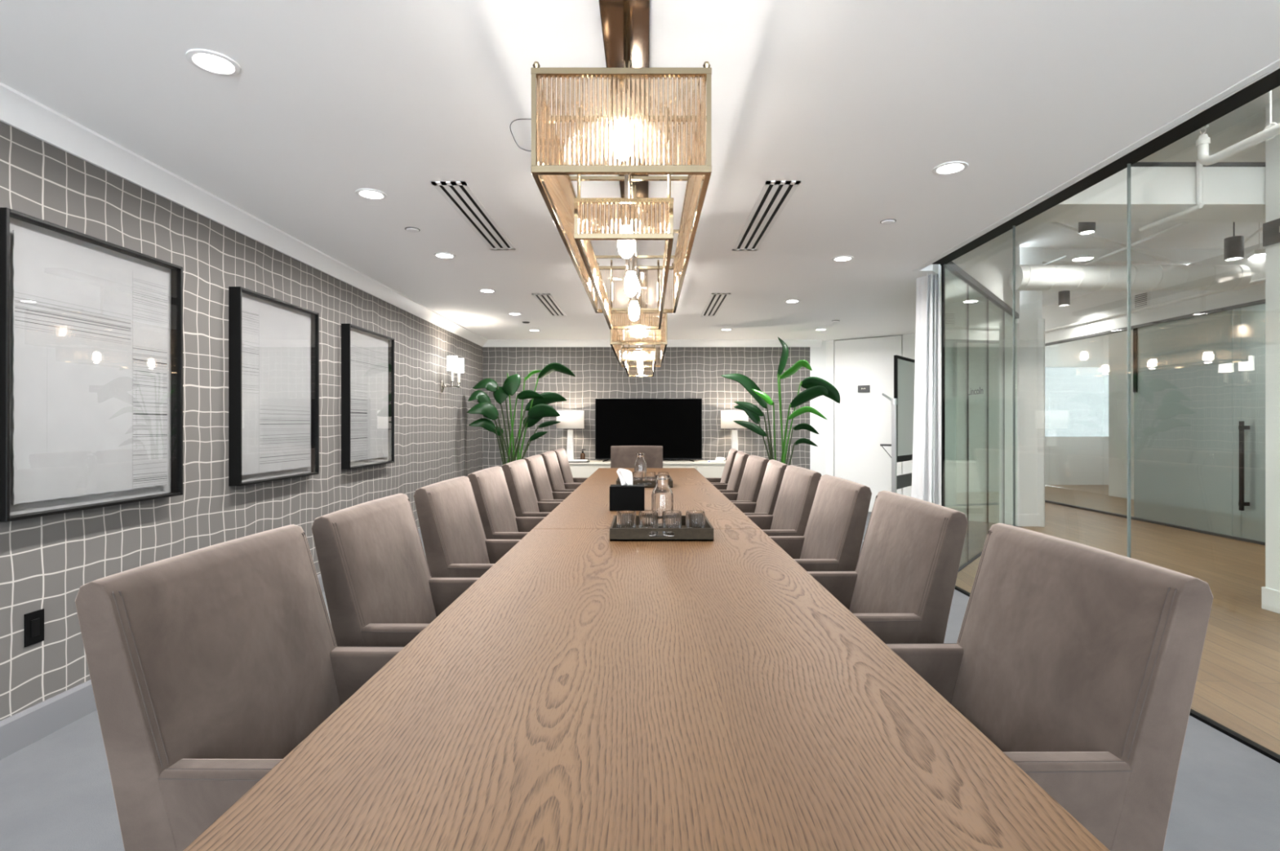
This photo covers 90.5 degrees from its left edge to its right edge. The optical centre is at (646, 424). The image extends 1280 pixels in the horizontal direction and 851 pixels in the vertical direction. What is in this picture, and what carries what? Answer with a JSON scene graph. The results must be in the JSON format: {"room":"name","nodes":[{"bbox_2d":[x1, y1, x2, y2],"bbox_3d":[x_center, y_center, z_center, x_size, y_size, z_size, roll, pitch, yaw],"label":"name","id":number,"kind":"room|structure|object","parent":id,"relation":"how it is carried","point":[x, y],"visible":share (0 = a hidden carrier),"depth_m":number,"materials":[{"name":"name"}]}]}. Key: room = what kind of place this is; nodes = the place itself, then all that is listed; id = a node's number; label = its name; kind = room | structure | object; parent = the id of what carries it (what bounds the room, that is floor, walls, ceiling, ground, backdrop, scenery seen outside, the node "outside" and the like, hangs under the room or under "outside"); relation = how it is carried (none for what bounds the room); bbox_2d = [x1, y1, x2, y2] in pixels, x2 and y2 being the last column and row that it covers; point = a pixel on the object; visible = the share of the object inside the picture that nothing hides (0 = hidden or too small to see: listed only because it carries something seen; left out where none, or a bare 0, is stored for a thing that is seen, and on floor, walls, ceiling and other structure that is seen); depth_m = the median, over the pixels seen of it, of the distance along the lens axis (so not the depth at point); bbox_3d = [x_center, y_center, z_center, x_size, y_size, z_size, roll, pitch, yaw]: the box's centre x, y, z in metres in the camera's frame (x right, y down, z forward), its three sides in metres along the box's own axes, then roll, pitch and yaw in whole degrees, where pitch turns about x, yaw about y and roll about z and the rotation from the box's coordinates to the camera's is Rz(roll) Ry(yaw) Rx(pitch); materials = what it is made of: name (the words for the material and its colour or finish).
{"room":"conference room","nodes":[
{"label":"conference room","id":0,"kind":"room"},
{"bbox_2d":[0,120,482,721],"bbox_3d":[-2.510,-0.015,3.440,0.120,2.563,12.280,0,0,0],"label":"wall","id":1,"kind":"structure","parent":0,"point":[45,562],"depth_m":3.49,"materials":[{"name":"tile"}]},
{"bbox_2d":[24,608,44,647],"bbox_3d":[-2.446,0.815,2.537,0.009,0.130,0.080,0,0,0],"label":"wall outlet","id":2,"kind":"object","parent":1,"relation":"attached to","point":[33,621],"visible":1,"depth_m":2.53,"materials":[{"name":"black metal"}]},
{"bbox_2d":[31,617,39,637],"bbox_3d":[-2.442,0.815,2.537,0.003,0.068,0.034,0,0,0],"label":"receptacle","id":3,"kind":"object","parent":2,"relation":"attached to","point":[35,622],"depth_m":2.54,"materials":[{"name":"black plastic"}]},
{"bbox_2d":[0,207,182,522],"bbox_3d":[-2.415,-0.221,2.810,0.070,1.171,0.900,0,0,0],"label":"framed picture","id":4,"kind":"object","parent":1,"relation":"attached to","point":[91,327],"visible":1,"depth_m":2.71,"materials":[{"name":"black"}]},
{"bbox_2d":[0,528,422,760],"bbox_3d":[-2.442,1.197,3.440,0.016,0.140,12.080,0,0,0],"label":"baseboard","id":5,"kind":"structure","parent":1,"relation":"attached to","point":[21,730],"depth_m":2.57,"materials":[{"name":"grey"}]},
{"bbox_2d":[0,81,487,346],"bbox_3d":[-2.401,-1.198,3.440,0.097,0.097,12.080,0,0,0],"label":"trim","id":6,"kind":"structure","parent":1,"relation":"attached to","point":[18,110],"depth_m":3.23,"materials":[{"name":"white"}]},
{"bbox_2d":[228,286,319,486],"bbox_3d":[-2.415,-0.221,4.168,0.070,1.171,0.895,0,0,0],"label":"framed picture","id":7,"kind":"object","parent":1,"relation":"attached to","point":[273,344],"visible":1,"depth_m":4.08,"materials":[{"name":"black"}]},
{"bbox_2d":[341,323,394,469],"bbox_3d":[-2.415,-0.221,5.540,0.070,1.171,0.900,0,0,0],"label":"framed picture","id":8,"kind":"object","parent":1,"relation":"attached to","point":[367,357],"visible":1,"depth_m":5.46,"materials":[{"name":"black"}]},
{"bbox_2d":[440,355,464,392],"bbox_3d":[-2.334,-0.585,7.580,0.232,0.421,0.384,0,0,0],"label":"wall sconce","id":9,"kind":"object","parent":1,"relation":"attached to","point":[455,364],"visible":1,"depth_m":7.48,"materials":[{"name":"white fabric"}]},
{"bbox_2d":[0,0,1279,340],"bbox_3d":[1.150,-1.371,3.440,7.400,0.250,12.280,0,0,0],"label":"ceiling","id":10,"kind":"structure","parent":0,"point":[857,102],"depth_m":2.58,"materials":[{"name":"white paint"}]},
{"bbox_2d":[185,48,240,75],"bbox_3d":[-1.490,-1.242,2.185,0.158,0.007,0.158,0,0,0],"label":"recessed light","id":11,"kind":"object","parent":10,"relation":"in","point":[207,60],"visible":1,"depth_m":2.18,"materials":[{"name":"white plastic"}]},
{"bbox_2d":[355,188,386,199],"bbox_3d":[-1.490,-1.242,3.435,0.158,0.007,0.158,0,0,0],"label":"recessed light","id":12,"kind":"object","parent":10,"relation":"in","point":[369,193],"visible":1,"depth_m":3.43,"materials":[{"name":"white"}]},
{"bbox_2d":[431,181,515,249],"bbox_3d":[-1.020,-1.242,3.890,0.175,0.007,1.260,0,0,0],"label":"ceiling vent","id":13,"kind":"object","parent":10,"relation":"in","point":[458,194],"visible":1,"depth_m":3.72,"materials":[{"name":"white metal"}]},
{"bbox_2d":[531,293,566,316],"bbox_3d":[-1.010,-1.242,6.685,0.175,0.007,1.250,0,0,0],"label":"ceiling vent","id":14,"kind":"object","parent":10,"relation":"in","point":[547,301],"visible":1,"depth_m":6.60,"materials":[{"name":"white metal"}]},
{"bbox_2d":[509,0,711,329],"bbox_3d":[-0.153,-0.881,2.615,0.634,0.730,2.030,0,0,0],"label":"chandelier","id":15,"kind":"object","parent":10,"relation":"hanging from","point":[625,24],"visible":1,"depth_m":1.61,"materials":[{"name":"gold metal"}]},
{"bbox_2d":[616,93,631,160],"bbox_3d":[-0.064,-0.792,1.685,0.054,0.184,0.053,0,0,0],"label":"bulb","id":16,"kind":"object","parent":15,"relation":"attached to","point":[621,93],"depth_m":1.67,"materials":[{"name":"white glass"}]},
{"bbox_2d":[617,174,635,258],"bbox_3d":[-0.064,-0.701,2.000,0.054,0.358,0.053,0,0,0],"label":"bulb","id":17,"kind":"object","parent":15,"relation":"attached to","point":[626,247],"depth_m":1.98,"materials":[{"name":"glass"}]},
{"bbox_2d":[624,254,637,296],"bbox_3d":[-0.064,-0.701,2.600,0.054,0.358,0.053,0,0,0],"label":"bulb","id":18,"kind":"object","parent":15,"relation":"attached to","point":[630,281],"depth_m":2.58,"materials":[{"name":"glass"}]},
{"bbox_2d":[628,252,639,320],"bbox_3d":[-0.064,-0.701,3.220,0.054,0.358,0.053,0,0,0],"label":"bulb","id":19,"kind":"object","parent":15,"relation":"attached to","point":[633,309],"depth_m":3.20,"materials":[{"name":"glass"}]},
{"bbox_2d":[609,270,666,376],"bbox_3d":[-0.064,-0.881,6.065,0.456,0.730,2.030,0,0,0],"label":"chandelier","id":20,"kind":"object","parent":10,"relation":"hanging from","point":[640,353],"visible":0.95,"depth_m":5.06,"materials":[{"name":"gold metal"}]},
{"bbox_2d":[700,293,730,316],"bbox_3d":[0.710,-1.242,6.680,0.175,0.007,1.280,0,0,0],"label":"ceiling vent","id":21,"kind":"object","parent":10,"relation":"in","point":[716,301],"visible":1,"depth_m":6.58,"materials":[{"name":"white metal"}]},
{"bbox_2d":[732,180,800,250],"bbox_3d":[0.700,-1.242,3.895,0.175,0.007,1.290,0,0,0],"label":"ceiling vent","id":22,"kind":"object","parent":10,"relation":"in","point":[775,195],"visible":1,"depth_m":3.72,"materials":[{"name":"white metal"}]},
{"bbox_2d":[911,264,941,505],"bbox_3d":[2.357,-0.047,5.339,0.206,2.598,0.239,0,0,0],"label":"curtain","id":23,"kind":"object","parent":10,"relation":"hanging from","point":[926,437],"visible":0.59,"depth_m":5.30,"materials":[{"name":"white fabric"}]},
{"bbox_2d":[932,160,968,175],"bbox_3d":[1.475,-1.242,3.086,0.158,0.007,0.158,0,0,0],"label":"recessed light","id":24,"kind":"object","parent":10,"relation":"in","point":[956,166],"visible":1,"depth_m":3.08,"materials":[{"name":"white plastic"}]},
{"bbox_2d":[0,484,1279,850],"bbox_3d":[5.225,1.317,6.150,15.550,0.100,17.700,0,0,0],"label":"floor","id":25,"kind":"structure","parent":0,"point":[56,792],"depth_m":2.67,"materials":[{"name":"carpet"}]},
{"bbox_2d":[75,524,404,850],"bbox_3d":[-0.670,0.771,1.445,0.687,0.992,0.652,0,0,0],"label":"armchair","id":26,"kind":"object","parent":25,"relation":"on","point":[209,666],"visible":0.59,"depth_m":1.26,"materials":[{"name":"beige fabric"}]},
{"bbox_2d":[311,493,479,647],"bbox_3d":[-0.673,0.771,2.239,0.687,0.992,0.652,0,0,-1],"label":"armchair","id":27,"kind":"object","parent":25,"relation":"on","point":[380,591],"visible":0.39,"depth_m":2.07,"materials":[{"name":"beige fabric"}]},
{"bbox_2d":[413,475,520,577],"bbox_3d":[-0.670,0.771,3.080,0.687,0.992,0.652,0,0,1],"label":"armchair","id":28,"kind":"object","parent":25,"relation":"on","point":[455,543],"visible":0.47,"depth_m":2.90,"materials":[{"name":"beige fabric"}]},
{"bbox_2d":[466,466,546,539],"bbox_3d":[-0.676,0.771,3.900,0.687,0.992,0.652,0,0,0],"label":"armchair","id":29,"kind":"object","parent":25,"relation":"on","point":[500,521],"visible":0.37,"depth_m":3.78,"materials":[{"name":"beige fabric"}]},
{"bbox_2d":[466,362,575,465],"bbox_3d":[-1.718,0.221,8.647,1.414,2.093,0.598,0,0,-16],"label":"potted plant","id":30,"kind":"object","parent":25,"relation":"on","point":[538,408],"visible":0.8,"depth_m":8.56,"materials":[{"name":"green plant"}]},
{"bbox_2d":[502,459,561,516],"bbox_3d":[-0.670,0.771,4.719,0.687,0.992,0.652,0,0,-1],"label":"armchair","id":31,"kind":"object","parent":25,"relation":"on","point":[525,502],"visible":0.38,"depth_m":4.56,"materials":[{"name":"beige fabric"}]},
{"bbox_2d":[524,454,572,502],"bbox_3d":[-0.668,0.771,5.460,0.687,0.992,0.652,0,0,0],"label":"armchair","id":32,"kind":"object","parent":25,"relation":"on","point":[535,464],"visible":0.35,"depth_m":5.36,"materials":[{"name":"beige fabric"}]},
{"bbox_2d":[539,450,582,492],"bbox_3d":[-0.670,0.771,6.280,0.687,0.992,0.652,0,0,1],"label":"armchair","id":33,"kind":"object","parent":25,"relation":"on","point":[557,483],"visible":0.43,"depth_m":6.17,"materials":[{"name":"beige fabric"}]},
{"bbox_2d":[553,448,588,483],"bbox_3d":[-0.658,0.771,6.980,0.687,0.992,0.652,0,0,0],"label":"armchair","id":34,"kind":"object","parent":25,"relation":"on","point":[561,453],"visible":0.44,"depth_m":6.90,"materials":[{"name":"beige fabric"}]},
{"bbox_2d":[610,445,662,468],"bbox_3d":[-0.124,0.771,7.678,0.652,0.992,0.687,0,0,0],"label":"armchair","id":35,"kind":"object","parent":25,"relation":"on","point":[622,456],"visible":0.3,"depth_m":7.92,"materials":[{"name":"beige fabric"}]},
{"bbox_2d":[183,468,1110,850],"bbox_3d":[0.000,0.892,3.900,1.125,0.750,7.080,0,0,0],"label":"conference table","id":36,"kind":"object","parent":25,"relation":"on","point":[588,691],"visible":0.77,"depth_m":1.06,"materials":[{"name":"brown wood"}]},
{"bbox_2d":[609,468,644,511],"bbox_3d":[-0.117,0.392,3.830,0.208,0.248,0.130,0,0,0],"label":"tissue box","id":37,"kind":"object","parent":36,"relation":"on","point":[626,496],"visible":0.98,"depth_m":3.77,"materials":[{"name":"black"}]},
{"bbox_2d":[616,476,672,488],"bbox_3d":[-0.018,0.488,5.330,0.458,0.056,0.400,0,0,0],"label":"serving tray","id":38,"kind":"object","parent":36,"relation":"on","point":[653,485],"visible":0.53,"depth_m":5.13,"materials":[{"name":"wood"}]},
{"bbox_2d":[634,453,646,484],"bbox_3d":[-0.053,0.378,5.400,0.104,0.261,0.104,0,0,0],"label":"glass carafe","id":39,"kind":"object","parent":38,"relation":"on","point":[640,464],"visible":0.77,"depth_m":5.36,"materials":[{"name":"clear glass"}]},
{"bbox_2d":[609,515,713,541],"bbox_3d":[0.066,0.488,2.995,0.458,0.056,0.400,0,0,0],"label":"serving tray","id":40,"kind":"object","parent":36,"relation":"on","point":[683,534],"visible":0.65,"depth_m":2.79,"materials":[{"name":"grey wood"}]},
{"bbox_2d":[616,511,635,528],"bbox_3d":[-0.092,0.453,2.880,0.088,0.110,0.088,0,0,0],"label":"glass tumbler","id":41,"kind":"object","parent":40,"relation":"on","point":[625,519],"visible":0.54,"depth_m":2.85,"materials":[{"name":"clear glass"}]},
{"bbox_2d":[638,511,657,537],"bbox_3d":[0.008,0.453,2.880,0.088,0.110,0.088,0,0,0],"label":"glass tumbler","id":42,"kind":"object","parent":40,"relation":"on","point":[647,519],"visible":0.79,"depth_m":2.85,"materials":[{"name":"clear glass"}]},
{"bbox_2d":[651,474,673,528],"bbox_3d":[0.076,0.378,3.075,0.104,0.261,0.104,0,0,0],"label":"glass carafe","id":43,"kind":"object","parent":40,"relation":"on","point":[662,496],"visible":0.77,"depth_m":3.04,"materials":[{"name":"clear glass"}]},
{"bbox_2d":[662,511,681,537],"bbox_3d":[0.114,0.453,2.880,0.088,0.110,0.088,0,0,0],"label":"glass tumbler","id":44,"kind":"object","parent":40,"relation":"on","point":[670,519],"visible":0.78,"depth_m":2.85,"materials":[{"name":"clear glass"}]},
{"bbox_2d":[685,511,705,528],"bbox_3d":[0.221,0.453,2.880,0.088,0.110,0.088,0,0,0],"label":"glass tumbler","id":45,"kind":"object","parent":40,"relation":"on","point":[694,519],"visible":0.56,"depth_m":2.85,"materials":[{"name":"clear glass"}]},
{"bbox_2d":[568,460,726,478],"bbox_3d":[0.050,0.904,9.171,2.630,0.725,0.568,0,0,0],"label":"credenza","id":46,"kind":"object","parent":25,"relation":"on","point":[707,469],"visible":0.13,"depth_m":8.91,"materials":[{"name":"beige"}]},
{"bbox_2d":[556,410,583,460],"bbox_3d":[-1.105,0.174,9.180,0.396,0.735,0.396,0,0,0],"label":"table lamp","id":47,"kind":"object","parent":46,"relation":"on","point":[570,420],"visible":0.87,"depth_m":9.03,"materials":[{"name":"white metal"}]},
{"bbox_2d":[595,398,702,462],"bbox_3d":[0.028,0.086,9.230,1.552,0.912,0.285,0,0,0],"label":"television","id":48,"kind":"object","parent":46,"relation":"on","point":[673,424],"visible":0.98,"depth_m":9.23,"materials":[{"name":"black"}]},
{"bbox_2d":[720,410,748,450],"bbox_3d":[1.270,0.174,9.180,0.396,0.735,0.396,0,0,0],"label":"table lamp","id":49,"kind":"object","parent":46,"relation":"on","point":[727,417],"visible":0.73,"depth_m":9.03,"materials":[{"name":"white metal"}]},
{"bbox_2d":[705,448,737,484],"bbox_3d":[0.648,0.771,6.967,0.687,0.992,0.652,0,0,3],"label":"armchair","id":50,"kind":"object","parent":25,"relation":"on","point":[732,452],"visible":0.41,"depth_m":6.76,"materials":[{"name":"beige fabric"}]},
{"bbox_2d":[711,451,749,493],"bbox_3d":[0.633,0.771,6.238,0.687,0.992,0.652,0,0,2],"label":"armchair","id":51,"kind":"object","parent":25,"relation":"on","point":[740,459],"visible":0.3,"depth_m":6.01,"materials":[{"name":"beige fabric"}]},
{"bbox_2d":[721,455,768,502],"bbox_3d":[0.638,0.771,5.382,0.687,0.992,0.652,0,0,-2],"label":"armchair","id":52,"kind":"object","parent":25,"relation":"on","point":[755,468],"visible":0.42,"depth_m":5.26,"materials":[{"name":"beige fabric"}]},
{"bbox_2d":[732,459,788,515],"bbox_3d":[0.658,0.771,4.687,0.687,0.992,0.652,0,0,3],"label":"armchair","id":53,"kind":"object","parent":25,"relation":"on","point":[765,504],"visible":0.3,"depth_m":4.57,"materials":[{"name":"beige fabric"}]},
{"bbox_2d":[720,337,839,465],"bbox_3d":[1.806,0.050,8.519,1.597,2.434,0.542,0,0,0],"label":"potted plant","id":54,"kind":"object","parent":25,"relation":"on","point":[815,387],"visible":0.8,"depth_m":8.53,"materials":[{"name":"green plant"}]},
{"bbox_2d":[746,465,821,536],"bbox_3d":[0.668,0.771,3.981,0.687,0.992,0.652,0,0,-1],"label":"armchair","id":55,"kind":"object","parent":25,"relation":"on","point":[798,486],"visible":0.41,"depth_m":3.85,"materials":[{"name":"beige fabric"}]},
{"bbox_2d":[768,475,871,571],"bbox_3d":[0.673,0.771,3.180,0.687,0.992,0.652,0,0,0],"label":"armchair","id":56,"kind":"object","parent":25,"relation":"on","point":[832,540],"visible":0.38,"depth_m":3.00,"materials":[{"name":"beige fabric"}]},
{"bbox_2d":[807,490,968,644],"bbox_3d":[0.683,0.771,2.345,0.687,0.992,0.652,0,0,0],"label":"armchair","id":57,"kind":"object","parent":25,"relation":"on","point":[901,587],"visible":0.42,"depth_m":2.17,"materials":[{"name":"beige fabric"}]},
{"bbox_2d":[862,355,915,542],"bbox_3d":[2.834,0.293,6.740,0.600,1.947,1.398,0,0,39],"label":"mirror","id":58,"kind":"object","parent":25,"relation":"on","point":[903,402],"visible":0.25,"depth_m":6.42,"materials":[{"name":"grey"}]},
{"bbox_2d":[885,523,1213,850],"bbox_3d":[0.683,0.771,1.470,0.687,0.992,0.652,0,0,0],"label":"armchair","id":59,"kind":"object","parent":25,"relation":"on","point":[1080,663],"visible":0.63,"depth_m":1.28,"materials":[{"name":"beige fabric"}]},
{"bbox_2d":[954,586,1279,764],"bbox_3d":[2.377,1.260,1.245,0.034,0.015,7.690,0,0,0],"label":"trim","id":60,"kind":"structure","parent":25,"relation":"on","point":[1264,751],"depth_m":2.57,"materials":[{"name":"black metal"}]},
{"bbox_2d":[482,340,826,475],"bbox_3d":[0.175,-0.015,9.540,5.250,2.563,0.120,0,0,0],"label":"wall","id":61,"kind":"structure","parent":0,"point":[685,372],"depth_m":9.48,"materials":[{"name":"tile"}]},
{"bbox_2d":[483,339,822,346],"bbox_3d":[0.075,-1.198,9.431,5.050,0.097,0.097,0,0,0],"label":"trim","id":62,"kind":"structure","parent":61,"relation":"attached to","point":[490,343],"depth_m":9.43,"materials":[{"name":"white paint"}]},
{"bbox_2d":[826,318,1044,527],"bbox_3d":[3.814,-0.015,8.687,2.772,2.563,0.120,0,0,37],"label":"wall","id":63,"kind":"structure","parent":0,"point":[955,340],"depth_m":8.24,"materials":[{"name":"white paint"}]},
{"bbox_2d":[834,335,902,511],"bbox_3d":[3.177,0.013,9.131,0.958,2.491,0.046,0,0,37],"label":"door","id":64,"kind":"structure","parent":63,"relation":"in","point":[862,420],"depth_m":9.12,"materials":[{"name":"white paint"}]},
{"bbox_2d":[951,231,1019,314],"bbox_3d":[2.706,-1.760,2.738,1.660,0.845,10.587,0,0,11],"label":"wall","id":65,"kind":"structure","parent":0,"point":[990,264],"depth_m":6.59,"materials":[{"name":"white paint"}]},
{"bbox_2d":[941,263,945,506],"bbox_3d":[2.378,-0.015,5.092,0.020,2.537,0.016,0,0,0],"label":"trim","id":66,"kind":"structure","parent":65,"relation":"attached to","point":[943,265],"depth_m":5.08,"materials":[{"name":"black metal"}]},
{"bbox_2d":[940,261,1018,319],"bbox_3d":[3.452,-1.311,6.428,0.050,0.054,3.380,0,0,39],"label":"trim","id":67,"kind":"structure","parent":65,"relation":"attached to","point":[951,267],"depth_m":6.04,"materials":[{"name":"grey metal"}]},
{"bbox_2d":[966,282,1004,562],"bbox_3d":[3.449,-0.015,6.425,0.014,2.537,1.718,0,0,39],"label":"trim","id":68,"kind":"structure","parent":65,"relation":"attached to","point":[967,283],"depth_m":5.76,"materials":[{"name":"black metal"}]},
{"bbox_2d":[1013,163,1130,558],"bbox_3d":[2.378,-0.015,1.170,0.014,2.537,5.886,0,0,0],"label":"trim","id":69,"kind":"structure","parent":65,"relation":"attached to","point":[1128,164],"depth_m":3.13,"materials":[{"name":"grey metal"}]},
{"bbox_2d":[911,58,1279,271],"bbox_3d":[2.182,-1.274,1.280,0.050,0.065,7.760,0,0,0],"label":"trim","id":70,"kind":"structure","parent":65,"relation":"attached to","point":[1275,65],"depth_m":2.85,"materials":[{"name":"white"}]},
{"bbox_2d":[931,68,1279,264],"bbox_3d":[2.313,-1.311,1.250,0.177,0.054,7.700,0,0,0],"label":"trim","id":71,"kind":"structure","parent":65,"relation":"attached to","point":[1270,82],"depth_m":3.02,"materials":[{"name":"black metal"}]},
{"bbox_2d":[1025,166,1265,222],"bbox_3d":[4.451,-1.640,4.555,3.898,0.260,0.390,0,0,0],"label":"duct","id":72,"kind":"object","parent":65,"relation":"attached to","point":[1230,193],"visible":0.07,"depth_m":4.36,"materials":[{"name":"white metal"}]},
{"bbox_2d":[1138,160,1204,231],"bbox_3d":[3.770,-1.632,4.571,0.036,0.336,0.539,0,0,0],"label":"conduit pipe","id":73,"kind":"object","parent":72,"relation":"attached to","point":[1199,167],"visible":0.98,"depth_m":4.34,"materials":[{"name":"white metal"}]},
{"bbox_2d":[1130,161,1265,166],"bbox_3d":[4.451,-1.788,4.400,3.898,0.025,0.080,0,0,0],"label":"rail","id":74,"kind":"object","parent":72,"relation":"attached to","point":[1138,163],"visible":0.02,"depth_m":4.36,"materials":[{"name":"grey metal"}]},
{"bbox_2d":[1011,247,1042,514],"bbox_3d":[4.742,-0.458,8.020,0.285,3.450,0.360,0,0,0],"label":"wall column","id":75,"kind":"structure","parent":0,"point":[1030,301],"depth_m":7.84,"materials":[{"name":"white paint"}]},
{"bbox_2d":[1009,512,1039,526],"bbox_3d":[4.745,1.192,8.020,0.310,0.150,0.390,0,0,0],"label":"baseboard","id":76,"kind":"structure","parent":75,"relation":"attached to","point":[1021,520],"depth_m":7.83,"materials":[{"name":"white"}]},
{"bbox_2d":[1044,334,1108,484],"bbox_3d":[7.350,-0.458,13.250,5.300,3.450,0.100,0,0,0],"label":"wall","id":77,"kind":"structure","parent":0,"point":[1068,460],"depth_m":13.20,"materials":[{"name":"white paint"}]},
{"bbox_2d":[1044,367,1108,436],"bbox_3d":[8.240,-0.458,13.245,3.520,1.450,0.010,0,0,0],"label":"window","id":78,"kind":"structure","parent":77,"relation":"in","point":[1077,398],"depth_m":13.24,"materials":[{"name":"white glass"}]},
{"bbox_2d":[1044,500,1265,546],"bbox_3d":[6.465,1.252,8.770,0.050,0.030,8.860,0,0,0],"label":"trim","id":79,"kind":"structure","parent":77,"relation":"attached to","point":[1257,542],"depth_m":7.85,"materials":[{"name":"grey metal"}]},
{"bbox_3d":[6.466,-0.014,6.250,0.012,2.502,1.292,0,0,0],"label":"window","id":80,"kind":"structure","parent":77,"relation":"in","visible":0},
{"bbox_2d":[1238,421,1255,511],"bbox_3d":[6.450,0.450,6.820,0.150,0.960,0.040,0,0,0],"label":"door pull","id":81,"kind":"object","parent":80,"relation":"attached to","point":[1242,504],"visible":1,"depth_m":6.80,"materials":[{"name":"black metal"}]},
{"bbox_2d":[1008,85,1279,307],"bbox_3d":[7.707,-2.258,6.200,10.585,0.150,17.600,0,0,0],"label":"ceiling","id":82,"kind":"structure","parent":0,"point":[1247,120],"depth_m":7.07,"materials":[{"name":"white paint"}]},
{"bbox_2d":[1058,290,1070,306],"bbox_3d":[6.050,-1.951,9.200,0.140,0.462,0.140,0,0,0],"label":"pendant light","id":83,"kind":"object","parent":82,"relation":"hanging from","point":[1064,295],"visible":0.72,"depth_m":9.15,"materials":[{"name":"grey"}]},
{"bbox_2d":[1078,222,1095,235],"bbox_3d":[4.300,-2.026,6.200,0.140,0.312,0.140,0,0,0],"label":"pendant light","id":84,"kind":"object","parent":82,"relation":"hanging from","point":[1084,228],"visible":0.59,"depth_m":6.16,"materials":[{"name":"grey metal"}]},
{"bbox_2d":[1008,264,1251,291],"bbox_3d":[5.190,-1.578,6.850,2.420,0.282,0.282,0,0,0],"label":"duct","id":85,"kind":"object","parent":82,"relation":"hanging from","point":[1052,277],"visible":0.97,"depth_m":6.73,"materials":[{"name":"white metal"}]},
{"bbox_2d":[1223,222,1244,261],"bbox_3d":[5.550,-1.871,6.000,0.140,0.622,0.140,0,0,0],"label":"pendant light","id":86,"kind":"object","parent":82,"relation":"hanging from","point":[1233,246],"visible":0.76,"depth_m":5.96,"materials":[{"name":"grey metal"}]},
{"bbox_2d":[1195,89,1279,165],"bbox_3d":[3.400,-1.867,1.197,0.068,0.633,5.433,0,0,0],"label":"pipe","id":87,"kind":"object","parent":82,"relation":"hanging from","point":[1202,143],"visible":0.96,"depth_m":3.66,"materials":[{"name":"white metal"}]},
{"bbox_2d":[1042,242,1265,343],"bbox_3d":[6.510,-1.600,8.770,0.120,0.600,8.860,0,0,0],"label":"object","id":88,"kind":"structure","parent":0,"point":[1099,304],"depth_m":8.34,"materials":[{"name":"white paint"}]},
{"bbox_2d":[1042,263,1190,265],"bbox_3d":[7.350,-2.103,8.460,5.300,0.160,0.120,0,0,0],"label":"trim","id":89,"kind":"structure","parent":88,"relation":"attached to","point":[1042,264],"depth_m":8.40,"materials":[{"name":"white metal"}]},
{"bbox_2d":[1042,248,1223,263],"bbox_3d":[7.350,-2.103,7.960,5.300,0.160,0.120,0,0,0],"label":"trim","id":90,"kind":"structure","parent":88,"relation":"attached to","point":[1074,255],"depth_m":7.90,"materials":[{"name":"white"}]},
{"bbox_2d":[1133,290,1149,313],"bbox_3d":[6.442,-1.590,8.270,0.016,0.260,0.260,0,0,0],"label":"air vent","id":91,"kind":"object","parent":88,"relation":"in","point":[1140,300],"visible":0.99,"depth_m":8.27,"materials":[{"name":"white metal"}]},
{"bbox_2d":[1044,298,1265,346],"bbox_3d":[6.465,-1.282,8.770,0.070,0.035,8.860,0,0,0],"label":"trim","id":92,"kind":"structure","parent":88,"relation":"attached to","point":[1261,301],"depth_m":7.82,"materials":[{"name":"grey metal"}]},
{"bbox_2d":[1044,278,1265,333],"bbox_3d":[6.425,-1.496,8.650,0.044,0.042,8.500,0,0,0],"label":"conduit pipe","id":93,"kind":"object","parent":88,"relation":"attached to","point":[1263,280],"visible":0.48,"depth_m":8.06,"materials":[{"name":"white metal"}]},
{"bbox_2d":[1133,310,1231,536],"bbox_3d":[6.465,-0.014,7.712,0.030,2.502,1.416,0,0,0],"label":"window","id":94,"kind":"structure","parent":88,"relation":"in","point":[1226,310],"depth_m":8.37,"materials":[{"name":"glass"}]},
{"bbox_2d":[1108,303,1265,519],"bbox_3d":[8.200,-0.183,9.050,0.100,2.900,4.300,0,0,0],"label":"wall","id":95,"kind":"structure","parent":0,"point":[1199,377],"depth_m":9.51,"materials":[{"name":"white glass"}]},
{"bbox_2d":[1265,97,1279,591],"bbox_3d":[5.315,-0.458,0.870,2.170,3.450,6.940,0,0,0],"label":"wall","id":96,"kind":"structure","parent":0,"point":[1272,146],"depth_m":4.29,"materials":[{"name":"white paint"}]},
{"bbox_2d":[1261,586,1279,613],"bbox_3d":[5.308,1.192,0.877,2.185,0.150,6.955,0,0,0],"label":"baseboard","id":97,"kind":"structure","parent":96,"relation":"attached to","point":[1270,598],"depth_m":4.29,"materials":[{"name":"white"}]},
{"bbox_2d":[1262,217,1279,246],"bbox_3d":[4.219,-1.292,4.190,0.022,0.157,0.300,0,0,0],"label":"room sign","id":98,"kind":"object","parent":96,"relation":"attached to","point":[1271,229],"visible":1,"depth_m":4.28,"materials":[{"name":"grey"}]},
{"bbox_3d":[7.350,-2.103,8.960,5.300,0.160,0.120,0,0,0],"label":"trim","id":99,"kind":"structure","parent":0,"visible":0},
{"bbox_2d":[1048,222,1182,265],"bbox_3d":[6.050,-1.993,7.550,5.077,0.028,0.028,0,0,-32],"label":"conduit","id":100,"kind":"object","parent":99,"relation":"attached to","point":[1053,223],"visible":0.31,"depth_m":6.97,"materials":[{"name":"white metal"}]},
{"bbox_2d":[1082,222,1189,265],"bbox_3d":[5.550,-1.983,8.850,0.032,0.032,7.334,0,0,5],"label":"conduit","id":101,"kind":"object","parent":99,"relation":"attached to","point":[1182,223],"visible":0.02,"depth_m":6.88,"materials":[{"name":"white metal"}]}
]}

